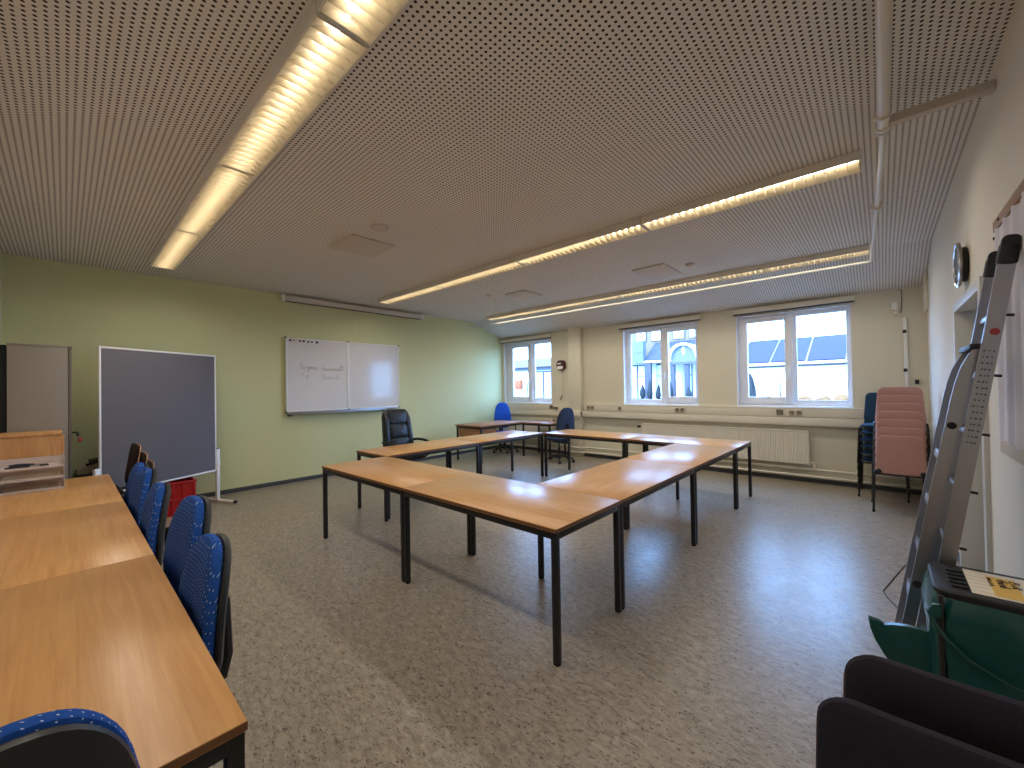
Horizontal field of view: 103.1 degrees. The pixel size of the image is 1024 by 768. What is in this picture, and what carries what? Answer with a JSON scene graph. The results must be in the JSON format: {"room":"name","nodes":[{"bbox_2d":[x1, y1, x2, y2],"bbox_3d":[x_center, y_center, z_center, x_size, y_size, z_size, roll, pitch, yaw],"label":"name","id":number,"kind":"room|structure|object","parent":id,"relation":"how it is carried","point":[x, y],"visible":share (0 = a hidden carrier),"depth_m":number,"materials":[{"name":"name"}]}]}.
{"room":"classroom","nodes":[
{"label":"classroom","id":0,"kind":"room"},
{"bbox_2d":[1,253,502,493],"bbox_3d":[-2.979,0.028,7.696,0.220,3.211,8.776,-2,-1,42],"label":"wall","id":1,"kind":"structure","parent":0,"point":[450,370],"depth_m":6.30,"materials":[{"name":"green paint"}]},
{"bbox_2d":[284,337,399,416],"bbox_3d":[-2.981,-0.125,7.428,0.135,1.312,2.137,-2,-1,42],"label":"whiteboard","id":2,"kind":"object","parent":1,"relation":"attached to","point":[326,376],"visible":0.98,"depth_m":7.31,"materials":[{"name":"white plastic"}]},
{"bbox_2d":[287,408,385,414],"bbox_3d":[-3.077,0.491,7.288,0.115,0.024,1.745,-2,-1,42],"label":"tray","id":3,"kind":"object","parent":2,"relation":"on","point":[316,411],"depth_m":7.14,"materials":[{"name":"metal"}]},
{"bbox_2d":[196,444,502,496],"bbox_3d":[-2.945,1.601,7.516,0.012,0.062,8.106,-2,-1,42],"label":"baseboard","id":4,"kind":"structure","parent":1,"relation":"attached to","point":[251,487],"depth_m":6.68,"materials":[{"name":"grey"}]},
{"bbox_2d":[0,0,1015,338],"bbox_3d":[-0.065,-1.562,5.042,8.165,0.686,8.776,-2,-1,42],"label":"ceiling","id":5,"kind":"structure","parent":0,"point":[480,133],"depth_m":2.65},
{"bbox_2d":[150,223,204,269],"bbox_3d":[-3.690,-1.468,4.444,1.597,0.064,0.236,-2,-1,42],"label":"ceiling light","id":6,"kind":"object","parent":5,"relation":"attached to","point":[176,245],"visible":0.92,"depth_m":4.35,"materials":[{"name":"beige"}]},
{"bbox_2d":[174,155,255,235],"bbox_3d":[-2.502,-1.499,3.365,1.597,0.064,0.236,-2,-1,42],"label":"ceiling light","id":7,"kind":"object","parent":5,"relation":"attached to","point":[220,186],"visible":0.9,"depth_m":3.24,"materials":[{"name":"white"}]},
{"bbox_2d":[217,0,369,176],"bbox_3d":[-1.313,-1.530,2.285,1.597,0.064,0.236,-2,-1,42],"label":"ceiling light","id":8,"kind":"object","parent":5,"relation":"attached to","point":[319,53],"visible":0.89,"depth_m":2.10,"materials":[{"name":"white metal"}]},
{"bbox_2d":[281,294,422,323],"bbox_3d":[-2.804,-1.150,7.567,0.100,0.659,2.699,-2,-1,42],"label":"projection screen","id":9,"kind":"object","parent":5,"relation":"hanging from","point":[293,299],"visible":1,"depth_m":7.34,"materials":[{"name":"beige metal"}]},
{"bbox_2d":[330,234,394,257],"bbox_3d":[-1.660,-1.524,4.516,0.530,0.018,0.500,-2,-1,42],"label":"ceiling panel","id":10,"kind":"object","parent":5,"relation":"attached to","point":[355,244],"visible":1,"depth_m":4.48,"materials":[{"name":"beige metal"}]},
{"bbox_2d":[317,0,411,46],"bbox_3d":[-0.125,-1.562,1.205,1.597,0.064,0.236,-2,-1,42],"label":"ceiling light","id":11,"kind":"object","parent":5,"relation":"attached to","point":[366,20],"visible":1,"depth_m":1.69,"materials":[{"name":"white"}]},
{"bbox_2d":[378,282,446,303],"bbox_3d":[-1.668,-1.476,6.669,1.597,0.064,0.236,-2,-1,42],"label":"ceiling light","id":12,"kind":"object","parent":5,"relation":"attached to","point":[428,288],"visible":0.92,"depth_m":6.59,"materials":[{"name":"white"}]},
{"bbox_2d":[435,257,526,287],"bbox_3d":[-0.480,-1.508,5.589,1.597,0.064,0.236,-2,-1,42],"label":"ceiling light","id":13,"kind":"object","parent":5,"relation":"attached to","point":[509,264],"visible":0.94,"depth_m":5.49,"materials":[{"name":"white"}]},
{"bbox_2d":[486,306,548,320],"bbox_3d":[0.088,-1.484,8.602,1.597,0.064,0.236,-2,-1,42],"label":"ceiling light","id":14,"kind":"object","parent":5,"relation":"attached to","point":[535,309],"visible":0.92,"depth_m":8.53,"materials":[{"name":"white"}]},
{"bbox_2d":[505,290,542,298],"bbox_3d":[0.205,-1.528,6.969,0.430,0.018,0.500,-2,-1,42],"label":"ceiling panel","id":15,"kind":"object","parent":5,"relation":"attached to","point":[523,294],"visible":1,"depth_m":6.92,"materials":[{"name":"beige metal"}]},
{"bbox_2d":[515,218,649,265],"bbox_3d":[0.708,-1.539,4.509,1.597,0.064,0.236,-2,-1,42],"label":"ceiling light","id":16,"kind":"object","parent":5,"relation":"attached to","point":[631,228],"visible":0.94,"depth_m":4.40,"materials":[{"name":"white metal"}]},
{"bbox_2d":[543,292,623,310],"bbox_3d":[1.277,-1.516,7.522,1.597,0.064,0.236,-2,-1,42],"label":"ceiling light","id":17,"kind":"object","parent":5,"relation":"attached to","point":[611,296],"visible":0.9,"depth_m":7.43,"materials":[{"name":"white"}]},
{"bbox_2d":[632,263,682,280],"bbox_3d":[2.065,-1.572,5.738,0.440,0.018,0.720,-2,-1,42],"label":"ceiling panel","id":18,"kind":"object","parent":5,"relation":"attached to","point":[659,271],"visible":1,"depth_m":5.69,"materials":[{"name":"beige"}]},
{"bbox_2d":[618,273,724,297],"bbox_3d":[2.465,-1.547,6.442,1.597,0.064,0.236,-2,-1,42],"label":"ceiling light","id":19,"kind":"object","parent":5,"relation":"attached to","point":[715,277],"visible":0.94,"depth_m":6.35,"materials":[{"name":"white"}]},
{"bbox_2d":[472,0,995,327],"bbox_3d":[-0.460,-1.469,4.604,7.720,0.163,7.137,-2,-1,42],"label":"ceiling pipe","id":20,"kind":"object","parent":5,"relation":"attached to","point":[883,115],"visible":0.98,"depth_m":2.17,"materials":[{"name":"beige metal"}]},
{"bbox_2d":[640,150,861,230],"bbox_3d":[1.897,-1.571,3.429,1.597,0.064,0.236,-2,-1,42],"label":"ceiling light","id":21,"kind":"object","parent":5,"relation":"attached to","point":[848,164],"visible":1,"depth_m":3.30,"materials":[{"name":"white"}]},
{"bbox_2d":[721,245,869,279],"bbox_3d":[3.653,-1.579,5.362,1.597,0.064,0.236,-2,-1,42],"label":"ceiling light","id":22,"kind":"object","parent":5,"relation":"attached to","point":[864,250],"visible":1,"depth_m":5.26,"materials":[{"name":"white metal"}]},
{"bbox_2d":[161,448,959,767],"bbox_3d":[-0.012,1.656,5.006,8.165,0.200,8.776,-2,-1,42],"label":"floor","id":23,"kind":"structure","parent":0,"point":[724,650],"depth_m":2.59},
{"bbox_2d":[0,345,6,432],"bbox_3d":[-5.077,0.636,4.047,0.920,1.985,0.106,-2,-1,42],"label":"panel","id":24,"kind":"object","parent":23,"relation":"on","point":[3,348],"visible":0.23,"depth_m":3.77,"materials":[{"name":"black"}]},
{"bbox_2d":[0,430,63,459],"bbox_3d":[-4.421,1.030,3.707,0.432,1.168,0.458,-2,-1,42],"label":"base cabinet","id":25,"kind":"object","parent":23,"relation":"on","point":[13,445],"visible":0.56,"depth_m":3.60,"materials":[{"name":"brown wood"}]},
{"bbox_2d":[6,343,81,478],"bbox_3d":[-4.872,0.626,4.263,0.939,2.003,0.486,-2,-1,42],"label":"tall cabinet","id":26,"kind":"object","parent":23,"relation":"on","point":[39,376],"visible":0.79,"depth_m":3.94,"materials":[{"name":"beige paint"}]},
{"bbox_2d":[0,474,123,519],"bbox_3d":[-3.586,1.224,3.151,1.475,0.740,0.734,-2,-1,42],"label":"table","id":27,"kind":"object","parent":23,"relation":"on","point":[98,489],"visible":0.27,"depth_m":3.02,"materials":[{"name":"brown wood"}]},
{"bbox_2d":[0,477,64,495],"bbox_3d":[-3.934,0.816,3.329,0.340,0.090,0.364,-2,-1,42],"label":"tray","id":28,"kind":"object","parent":27,"relation":"on","point":[61,481],"visible":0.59,"depth_m":3.37,"materials":[{"name":"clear plastic"}]},
{"bbox_2d":[2,483,58,492],"bbox_3d":[-3.930,0.856,3.325,0.290,0.003,0.300,-2,-1,42],"label":"paper sheet","id":29,"kind":"object","parent":28,"relation":"in","point":[51,484],"visible":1,"depth_m":3.35,"materials":[{"name":"beige paper"}]},
{"bbox_2d":[0,466,64,483],"bbox_3d":[-3.936,0.726,3.329,0.340,0.090,0.364,-2,-1,42],"label":"tray","id":30,"kind":"object","parent":28,"relation":"on","point":[61,469],"visible":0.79,"depth_m":3.37,"materials":[{"name":"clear plastic"}]},
{"bbox_2d":[1,471,58,481],"bbox_3d":[-3.931,0.762,3.326,0.290,0.011,0.300,-2,-1,42],"label":"paper sheet","id":31,"kind":"object","parent":30,"relation":"in","point":[38,475],"visible":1,"depth_m":3.33,"materials":[{"name":"beige paper"}]},
{"bbox_2d":[0,452,63,472],"bbox_3d":[-3.937,0.636,3.330,0.340,0.090,0.364,-2,-1,42],"label":"tray","id":32,"kind":"object","parent":30,"relation":"on","point":[56,460],"visible":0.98,"depth_m":3.40,"materials":[{"name":"clear plastic"}]},
{"bbox_2d":[0,708,139,767],"bbox_3d":[-1.034,1.034,0.739,0.602,0.982,0.622,-1,-1,-35],"label":"chair","id":33,"kind":"object","parent":23,"relation":"on","point":[74,737],"visible":1,"depth_m":0.67,"materials":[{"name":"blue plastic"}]},
{"bbox_2d":[0,501,153,589],"bbox_3d":[-2.493,1.195,2.158,1.475,0.740,0.734,-2,-1,42],"label":"table","id":34,"kind":"object","parent":23,"relation":"on","point":[48,545],"visible":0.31,"depth_m":2.10,"materials":[{"name":"brown wood"}]},
{"bbox_2d":[75,470,124,492],"bbox_3d":[-4.948,1.333,4.894,0.545,0.605,0.420,-2,-1,42],"label":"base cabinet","id":35,"kind":"object","parent":23,"relation":"on","point":[90,474],"visible":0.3,"depth_m":4.62,"materials":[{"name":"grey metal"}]},
{"bbox_2d":[76,457,97,474],"bbox_3d":[-4.853,0.899,4.900,0.374,0.258,0.540,-2,-1,42],"label":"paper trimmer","id":36,"kind":"object","parent":35,"relation":"on","point":[86,468],"visible":0.19,"depth_m":4.67,"materials":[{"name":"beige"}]},
{"bbox_2d":[0,554,247,767],"bbox_3d":[-1.400,1.166,1.165,1.475,0.740,0.734,-2,-1,42],"label":"table","id":37,"kind":"object","parent":23,"relation":"on","point":[117,641],"visible":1,"depth_m":1.15,"materials":[{"name":"brown wood"}]},
{"bbox_2d":[124,462,148,506],"bbox_3d":[-3.114,1.103,3.030,0.613,0.962,0.644,-2,-1,42],"label":"office chair","id":38,"kind":"object","parent":23,"relation":"on","point":[138,466],"visible":0.09,"depth_m":3.21,"materials":[{"name":"blue fabric"}]},
{"bbox_2d":[128,467,156,526],"bbox_3d":[-2.691,1.077,2.618,0.613,0.992,0.644,-1,-1,41],"label":"office chair","id":39,"kind":"object","parent":23,"relation":"on","point":[146,477],"visible":0.15,"depth_m":2.74,"materials":[{"name":"blue fabric"}]},
{"bbox_2d":[147,459,153,467],"bbox_3d":[-3.605,1.165,3.643,0.498,0.869,0.582,-2,-1,42],"label":"chair","id":40,"kind":"object","parent":23,"relation":"on","point":[150,462],"visible":0.09,"depth_m":3.77,"materials":[{"name":"brown wood"}]},
{"bbox_2d":[120,451,147,499],"bbox_3d":[-3.637,1.081,3.611,0.498,0.869,0.582,-2,-1,42],"label":"chair","id":41,"kind":"object","parent":40,"relation":"on","point":[143,458],"visible":0.1,"depth_m":3.70,"materials":[{"name":"brown fabric"}]},
{"bbox_2d":[115,443,140,496],"bbox_3d":[-3.669,0.996,3.578,0.498,0.869,0.582,-2,-1,42],"label":"chair","id":42,"kind":"object","parent":41,"relation":"on","point":[135,449],"visible":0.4,"depth_m":3.71,"materials":[{"name":"brown fabric"}]},
{"bbox_2d":[139,482,170,565],"bbox_3d":[-2.231,1.069,2.187,0.613,0.982,0.644,-2,-1,43],"label":"office chair","id":43,"kind":"object","parent":23,"relation":"on","point":[152,524],"visible":0.29,"depth_m":2.25,"materials":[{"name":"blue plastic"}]},
{"bbox_2d":[92,346,237,503],"bbox_3d":[-4.161,0.608,4.923,0.590,2.017,1.526,-1,-1,12],"label":"pinboard","id":44,"kind":"object","parent":23,"relation":"on","point":[163,402],"visible":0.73,"depth_m":4.88,"materials":[{"name":"grey fabric"}]},
{"bbox_2d":[167,495,196,516],"bbox_3d":[-4.360,1.525,5.063,0.432,0.205,0.632,-2,-1,42],"label":"plastic crate","id":45,"kind":"object","parent":23,"relation":"on","point":[173,504],"visible":0.09,"depth_m":4.98,"materials":[{"name":"red plastic"}]},
{"bbox_2d":[164,476,196,499],"bbox_3d":[-4.363,1.318,5.065,0.432,0.205,0.632,-2,-1,42],"label":"plastic crate","id":46,"kind":"object","parent":45,"relation":"on","point":[184,487],"visible":0.35,"depth_m":5.08,"materials":[{"name":"red plastic"}]},
{"bbox_2d":[163,495,211,594],"bbox_3d":[-1.601,1.028,1.648,0.613,1.032,0.644,-1,-1,40],"label":"office chair","id":47,"kind":"object","parent":23,"relation":"on","point":[191,519],"visible":0.17,"depth_m":1.80,"materials":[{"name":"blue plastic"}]},
{"bbox_2d":[177,533,232,678],"bbox_3d":[-1.299,1.055,1.340,0.613,0.962,0.644,-2,-1,42],"label":"chair","id":48,"kind":"object","parent":23,"relation":"on","point":[203,590],"visible":0.37,"depth_m":1.44,"materials":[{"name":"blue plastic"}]},
{"bbox_2d":[322,456,471,581],"bbox_3d":[-1.149,1.192,3.934,1.475,0.740,0.734,-2,-1,42],"label":"table","id":49,"kind":"object","parent":23,"relation":"on","point":[390,474],"visible":0.7,"depth_m":3.79,"materials":[{"name":"brown wood"}]},
{"bbox_2d":[382,409,428,460],"bbox_3d":[-1.703,1.003,6.438,0.669,1.191,0.659,-2,-1,42],"label":"chair","id":50,"kind":"object","parent":23,"relation":"on","point":[396,423],"visible":0.49,"depth_m":6.51,"materials":[{"name":"black leather"}]},
{"bbox_2d":[388,411,405,423],"bbox_3d":[-1.868,0.548,6.591,0.108,0.202,0.330,-2,-1,42],"label":"cushion","id":51,"kind":"object","parent":50,"relation":"on","point":[394,417],"depth_m":6.55,"materials":[{"name":"black leather"}]},
{"bbox_2d":[390,424,407,437],"bbox_3d":[-1.839,0.760,6.566,0.109,0.211,0.340,-2,-1,42],"label":"cushion","id":52,"kind":"object","parent":50,"relation":"on","point":[396,430],"depth_m":6.53,"materials":[{"name":"black leather"}]},
{"bbox_2d":[390,437,409,445],"bbox_3d":[-1.812,0.957,6.542,0.107,0.192,0.360,-2,-1,42],"label":"cushion","id":53,"kind":"object","parent":50,"relation":"on","point":[396,440],"depth_m":6.51,"materials":[{"name":"black leather"}]},
{"bbox_2d":[356,439,479,518],"bbox_3d":[-1.221,1.211,5.506,0.734,0.740,1.475,-2,-1,42],"label":"table","id":54,"kind":"object","parent":23,"relation":"on","point":[409,450],"visible":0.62,"depth_m":5.30,"materials":[{"name":"brown wood"}]},
{"bbox_2d":[455,420,524,462],"bbox_3d":[-0.449,1.230,8.913,0.800,0.752,1.380,-2,-1,42],"label":"desk","id":55,"kind":"object","parent":23,"relation":"on","point":[467,429],"visible":0.63,"depth_m":8.55,"materials":[{"name":"brown wood"}]},
{"bbox_2d":[448,430,543,476],"bbox_3d":[-0.226,1.206,6.601,0.734,0.740,1.475,-2,-1,42],"label":"table","id":56,"kind":"object","parent":23,"relation":"on","point":[512,435],"visible":0.66,"depth_m":6.50,"materials":[{"name":"brown wood"}]},
{"bbox_2d":[493,402,517,453],"bbox_3d":[-0.178,1.025,9.621,0.613,1.166,0.644,-1,-1,-13],"label":"office chair","id":57,"kind":"object","parent":23,"relation":"on","point":[502,411],"visible":0.61,"depth_m":9.82,"materials":[{"name":"blue fabric"}]},
{"bbox_2d":[402,472,621,666],"bbox_3d":[-0.057,1.163,2.941,1.475,0.740,0.734,-2,-1,42],"label":"table","id":58,"kind":"object","parent":23,"relation":"on","point":[554,514],"visible":1,"depth_m":2.70,"materials":[{"name":"brown wood"}]},
{"bbox_2d":[521,420,565,459],"bbox_3d":[0.709,1.211,8.968,0.800,0.752,0.620,-2,-1,42],"label":"desk","id":59,"kind":"object","parent":23,"relation":"on","point":[538,423],"visible":0.71,"depth_m":8.91,"materials":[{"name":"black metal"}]},
{"bbox_2d":[544,407,574,463],"bbox_3d":[0.955,1.021,8.247,0.613,1.107,0.644,-1,-1,-32],"label":"office chair","id":60,"kind":"object","parent":23,"relation":"on","point":[565,420],"visible":0.84,"depth_m":8.03,"materials":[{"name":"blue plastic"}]},
{"bbox_2d":[544,429,645,476],"bbox_3d":[1.337,1.181,6.670,1.475,0.740,0.734,-2,-1,42],"label":"table","id":61,"kind":"object","parent":23,"relation":"on","point":[618,437],"visible":0.73,"depth_m":6.59,"materials":[{"name":"brown wood"}]},
{"bbox_2d":[536,458,695,609],"bbox_3d":[0.962,1.153,3.514,0.734,0.740,1.475,-2,-1,42],"label":"table","id":62,"kind":"object","parent":23,"relation":"on","point":[629,481],"visible":0.73,"depth_m":3.33,"materials":[{"name":"brown wood"}]},
{"bbox_2d":[624,443,737,544],"bbox_3d":[1.956,1.149,4.608,0.734,0.740,1.475,-2,-1,42],"label":"table","id":63,"kind":"object","parent":23,"relation":"on","point":[701,457],"visible":0.69,"depth_m":4.51,"materials":[{"name":"brown wood"}]},
{"bbox_2d":[624,434,751,507],"bbox_3d":[2.429,1.153,5.677,1.475,0.740,0.734,-2,-1,42],"label":"table","id":64,"kind":"object","parent":23,"relation":"on","point":[647,439],"visible":0.62,"depth_m":5.54,"materials":[{"name":"brown wood"}]},
{"bbox_2d":[858,448,909,502],"bbox_3d":[4.925,1.026,5.397,0.498,0.905,0.544,-2,-1,44],"label":"chair","id":65,"kind":"object","parent":23,"relation":"on","point":[868,460],"visible":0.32,"depth_m":5.36,"materials":[{"name":"black metal"}]},
{"bbox_2d":[857,441,909,495],"bbox_3d":[4.914,0.934,5.387,0.498,0.905,0.544,-2,-1,44],"label":"chair","id":66,"kind":"object","parent":65,"relation":"on","point":[868,453],"visible":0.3,"depth_m":5.35,"materials":[{"name":"blue fabric"}]},
{"bbox_2d":[857,434,909,488],"bbox_3d":[4.903,0.843,5.378,0.498,0.905,0.544,-2,-1,44],"label":"chair","id":67,"kind":"object","parent":66,"relation":"on","point":[866,446],"visible":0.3,"depth_m":5.34,"materials":[{"name":"black metal"}]},
{"bbox_2d":[857,427,909,480],"bbox_3d":[4.892,0.752,5.369,0.498,0.905,0.544,-2,-1,44],"label":"chair","id":68,"kind":"object","parent":67,"relation":"on","point":[865,438],"visible":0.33,"depth_m":5.34,"materials":[{"name":"blue fabric"}]},
{"bbox_2d":[857,420,872,468],"bbox_3d":[4.881,0.660,5.359,0.498,0.905,0.544,-2,-1,44],"label":"chair","id":69,"kind":"object","parent":68,"relation":"on","point":[867,431],"visible":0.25,"depth_m":5.33,"materials":[{"name":"blue fabric"}]},
{"bbox_2d":[857,393,876,462],"bbox_3d":[4.870,0.569,5.350,0.498,0.905,0.544,-2,-1,44],"label":"chair","id":70,"kind":"object","parent":69,"relation":"on","point":[870,398],"visible":0.34,"depth_m":5.59,"materials":[{"name":"blue fabric"}]},
{"bbox_2d":[871,435,926,511],"bbox_3d":[4.534,1.030,4.762,0.498,0.895,0.546,-1,-1,41],"label":"chair","id":71,"kind":"object","parent":23,"relation":"on","point":[903,456],"visible":0.84,"depth_m":4.57,"materials":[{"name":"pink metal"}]},
{"bbox_2d":[871,427,927,502],"bbox_3d":[4.551,0.939,4.781,0.498,0.895,0.546,-1,-1,41],"label":"chair","id":72,"kind":"object","parent":71,"relation":"on","point":[892,431],"visible":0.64,"depth_m":4.58,"materials":[{"name":"pink fabric"}]},
{"bbox_2d":[871,419,928,494],"bbox_3d":[4.569,0.847,4.800,0.498,0.895,0.546,-1,-1,41],"label":"chair","id":73,"kind":"object","parent":72,"relation":"on","point":[898,423],"visible":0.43,"depth_m":4.60,"materials":[{"name":"pink fabric"}]},
{"bbox_2d":[871,411,929,486],"bbox_3d":[4.586,0.756,4.819,0.498,0.895,0.546,-1,-1,41],"label":"chair","id":74,"kind":"object","parent":73,"relation":"on","point":[907,415],"visible":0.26,"depth_m":4.61,"materials":[{"name":"pink fabric"}]},
{"bbox_2d":[871,403,929,477],"bbox_3d":[4.604,0.664,4.838,0.498,0.895,0.546,-1,-1,41],"label":"chair","id":75,"kind":"object","parent":74,"relation":"on","point":[917,407],"visible":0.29,"depth_m":4.63,"materials":[{"name":"pink fabric"}]},
{"bbox_2d":[871,395,929,469],"bbox_3d":[4.621,0.572,4.857,0.498,0.895,0.546,-1,-1,41],"label":"chair","id":76,"kind":"object","parent":75,"relation":"on","point":[918,399],"visible":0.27,"depth_m":4.65,"materials":[{"name":"pink fabric"}]},
{"bbox_2d":[872,387,930,461],"bbox_3d":[4.639,0.481,4.876,0.498,0.895,0.546,-1,-1,41],"label":"chair","id":77,"kind":"object","parent":76,"relation":"on","point":[883,390],"visible":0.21,"depth_m":4.67,"materials":[{"name":"pink fabric"}]},
{"bbox_2d":[815,697,1023,767],"bbox_3d":[0.995,1.067,0.910,0.498,0.854,0.554,-1,-1,41],"label":"chair","id":78,"kind":"object","parent":23,"relation":"on","point":[850,733],"visible":1,"depth_m":0.79,"materials":[{"name":"black fabric"}]},
{"bbox_2d":[843,655,1023,763],"bbox_3d":[1.087,1.005,0.950,0.498,0.854,0.554,-1,-1,41],"label":"chair","id":79,"kind":"object","parent":78,"relation":"on","point":[989,721],"visible":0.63,"depth_m":0.80,"materials":[{"name":"black fabric"}]},
{"bbox_2d":[868,562,1023,701],"bbox_3d":[1.796,1.135,1.654,0.516,0.708,0.393,-2,-1,42],"label":"bin","id":80,"kind":"object","parent":23,"relation":"on","point":[973,635],"visible":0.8,"depth_m":1.53,"materials":[{"name":"green plastic"}]},
{"bbox_2d":[894,234,1021,628],"bbox_3d":[2.066,0.435,1.938,0.442,2.105,0.386,-2,-1,42],"label":"ladder","id":81,"kind":"object","parent":23,"relation":"on","point":[940,520],"visible":0.8,"depth_m":1.82,"materials":[{"name":"metal"}]},
{"bbox_2d":[502,285,929,489],"bbox_3d":[2.672,0.094,8.004,7.725,2.900,0.180,-2,-1,42],"label":"wall","id":82,"kind":"structure","parent":0,"point":[877,333],"depth_m":6.63,"materials":[{"name":"beige paint"}]},
{"bbox_2d":[504,339,551,403],"bbox_3d":[0.407,-0.283,10.030,1.505,1.503,0.195,-2,-1,42],"label":"window","id":83,"kind":"structure","parent":82,"relation":"in","point":[509,367],"depth_m":10.16,"materials":[{"name":"white plastic"}]},
{"bbox_2d":[500,334,551,343],"bbox_3d":[0.309,-1.096,9.971,1.590,0.090,0.080,-2,-1,42],"label":"roller blind","id":84,"kind":"object","parent":83,"relation":"attached to","point":[546,336],"visible":1,"depth_m":9.88,"materials":[{"name":"beige fabric"}]},
{"bbox_2d":[509,417,554,439],"bbox_3d":[0.457,1.065,9.772,1.404,0.500,0.085,-2,-1,42],"label":"radiator","id":85,"kind":"object","parent":82,"relation":"attached to","point":[543,429],"visible":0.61,"depth_m":9.74,"materials":[{"name":"beige metal"}]},
{"bbox_2d":[511,417,552,431],"bbox_3d":[0.434,1.066,9.793,1.342,0.500,0.085,-2,-1,42],"label":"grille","id":86,"kind":"object","parent":85,"relation":"attached to","point":[529,428],"depth_m":9.74,"materials":[{"name":"beige metal"}]},
{"bbox_2d":[568,327,584,456],"bbox_3d":[1.412,0.145,8.940,0.300,2.860,0.130,-2,-1,42],"label":"pillar","id":87,"kind":"structure","parent":82,"relation":"attached to","point":[575,334],"depth_m":8.87,"materials":[{"name":"beige paint"}]},
{"bbox_2d":[623,322,698,405],"bbox_3d":[2.844,-0.347,7.816,1.440,1.503,0.195,-2,-1,42],"label":"window","id":88,"kind":"structure","parent":82,"relation":"in","point":[665,399],"depth_m":7.79,"materials":[{"name":"white plastic"}]},
{"bbox_2d":[618,315,700,329],"bbox_3d":[2.758,-1.161,7.745,1.570,0.090,0.080,-2,-1,42],"label":"roller blind","id":89,"kind":"object","parent":88,"relation":"attached to","point":[696,317],"visible":1,"depth_m":7.66,"materials":[{"name":"beige fabric"}]},
{"bbox_2d":[501,443,922,489],"bbox_3d":[2.548,1.444,7.828,7.716,0.034,0.147,-2,-1,42],"label":"pipe","id":90,"kind":"object","parent":82,"relation":"attached to","point":[746,469],"visible":0.8,"depth_m":6.30,"materials":[{"name":"beige metal"}]},
{"bbox_2d":[503,444,921,494],"bbox_3d":[2.631,1.513,7.917,7.725,0.062,0.012,-2,-1,42],"label":"baseboard","id":91,"kind":"structure","parent":82,"relation":"attached to","point":[848,484],"depth_m":6.33,"materials":[{"name":"grey"}]},
{"bbox_2d":[506,403,929,430],"bbox_3d":[2.558,0.544,7.866,7.725,0.270,0.180,-2,-1,42],"label":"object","id":92,"kind":"structure","parent":82,"relation":"attached to","point":[830,417],"depth_m":6.98,"materials":[{"name":"beige plastic"}]},
{"bbox_2d":[517,440,921,481],"bbox_3d":[2.546,1.339,7.829,7.716,0.034,0.147,-2,-1,42],"label":"pipe","id":93,"kind":"object","parent":82,"relation":"attached to","point":[760,464],"visible":0.66,"depth_m":6.29,"materials":[{"name":"beige metal"}]},
{"bbox_2d":[637,423,814,469],"bbox_3d":[3.493,1.022,7.013,2.796,0.575,0.085,-2,-1,42],"label":"radiator","id":94,"kind":"object","parent":82,"relation":"attached to","point":[777,445],"visible":0.73,"depth_m":6.54,"materials":[{"name":"beige metal"}]},
{"bbox_2d":[736,304,852,407],"bbox_3d":[4.392,-0.389,6.409,1.495,1.503,0.195,-2,-1,42],"label":"window","id":95,"kind":"structure","parent":82,"relation":"in","point":[789,317],"depth_m":6.44,"materials":[{"name":"white plastic"}]},
{"bbox_2d":[732,295,854,315],"bbox_3d":[4.312,-1.202,6.333,1.570,0.090,0.080,-2,-1,42],"label":"roller blind","id":96,"kind":"object","parent":95,"relation":"attached to","point":[847,299],"visible":1,"depth_m":6.24,"materials":[{"name":"beige fabric"}]},
{"bbox_2d":[902,317,908,386],"bbox_3d":[5.295,-0.282,5.466,0.046,1.230,0.026,-2,-1,42],"label":"conduit","id":97,"kind":"object","parent":82,"relation":"attached to","point":[905,339],"visible":0.87,"depth_m":5.46,"materials":[{"name":"white paint"}]},
{"bbox_2d":[926,0,1023,577],"bbox_3d":[2.963,-0.128,2.445,0.249,3.211,8.556,-2,-1,42],"label":"wall","id":98,"kind":"structure","parent":0,"point":[990,169],"depth_m":2.09,"materials":[{"name":"beige paint"}]},
{"bbox_2d":[922,270,928,312],"bbox_3d":[5.310,-1.210,5.223,0.030,0.540,0.380,-2,-1,42],"label":"trim","id":99,"kind":"structure","parent":98,"relation":"attached to","point":[925,277],"depth_m":5.09,"materials":[{"name":"beige paint"}]},
{"bbox_2d":[953,242,968,287],"bbox_3d":[3.142,-0.833,2.844,0.053,0.316,0.316,-2,-1,42],"label":"wall clock","id":100,"kind":"object","parent":98,"relation":"attached to","point":[960,254],"visible":1,"depth_m":2.77,"materials":[{"name":"silver plastic"}]},
{"bbox_2d":[952,276,992,571],"bbox_3d":[3.217,0.422,2.740,0.192,2.110,1.200,-2,-1,42],"label":"door","id":101,"kind":"structure","parent":98,"relation":"in","point":[976,537],"depth_m":3.12,"materials":[{"name":"beige wood"}]},
{"label":"outside","id":102,"kind":"structure","parent":0,"visible":0},
{"bbox_3d":[27.643,2.069,74.967,180.000,0.300,131.870,-2,-1,42],"label":"ground","id":103,"kind":"structure","parent":102,"visible":0},
{"bbox_2d":[514,358,551,397],"bbox_3d":[2.216,-0.434,57.101,19.500,5.150,9.500,-2,-1,42],"label":"building","id":104,"kind":"structure","parent":103,"relation":"on","point":[543,365],"depth_m":50.78,"materials":[{"name":"white"}]},
{"bbox_2d":[632,330,696,398],"bbox_3d":[18.800,-5.253,48.498,13.600,14.050,10.900,-2,-1,42],"label":"building","id":105,"kind":"structure","parent":103,"relation":"on","point":[646,353],"depth_m":46.61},
{"bbox_2d":[748,334,847,399],"bbox_3d":[23.796,-1.024,26.658,19.200,4.950,8.530,-2,-1,42],"label":"building","id":106,"kind":"structure","parent":103,"relation":"on","point":[822,360],"depth_m":26.86,"materials":[{"name":"white"}]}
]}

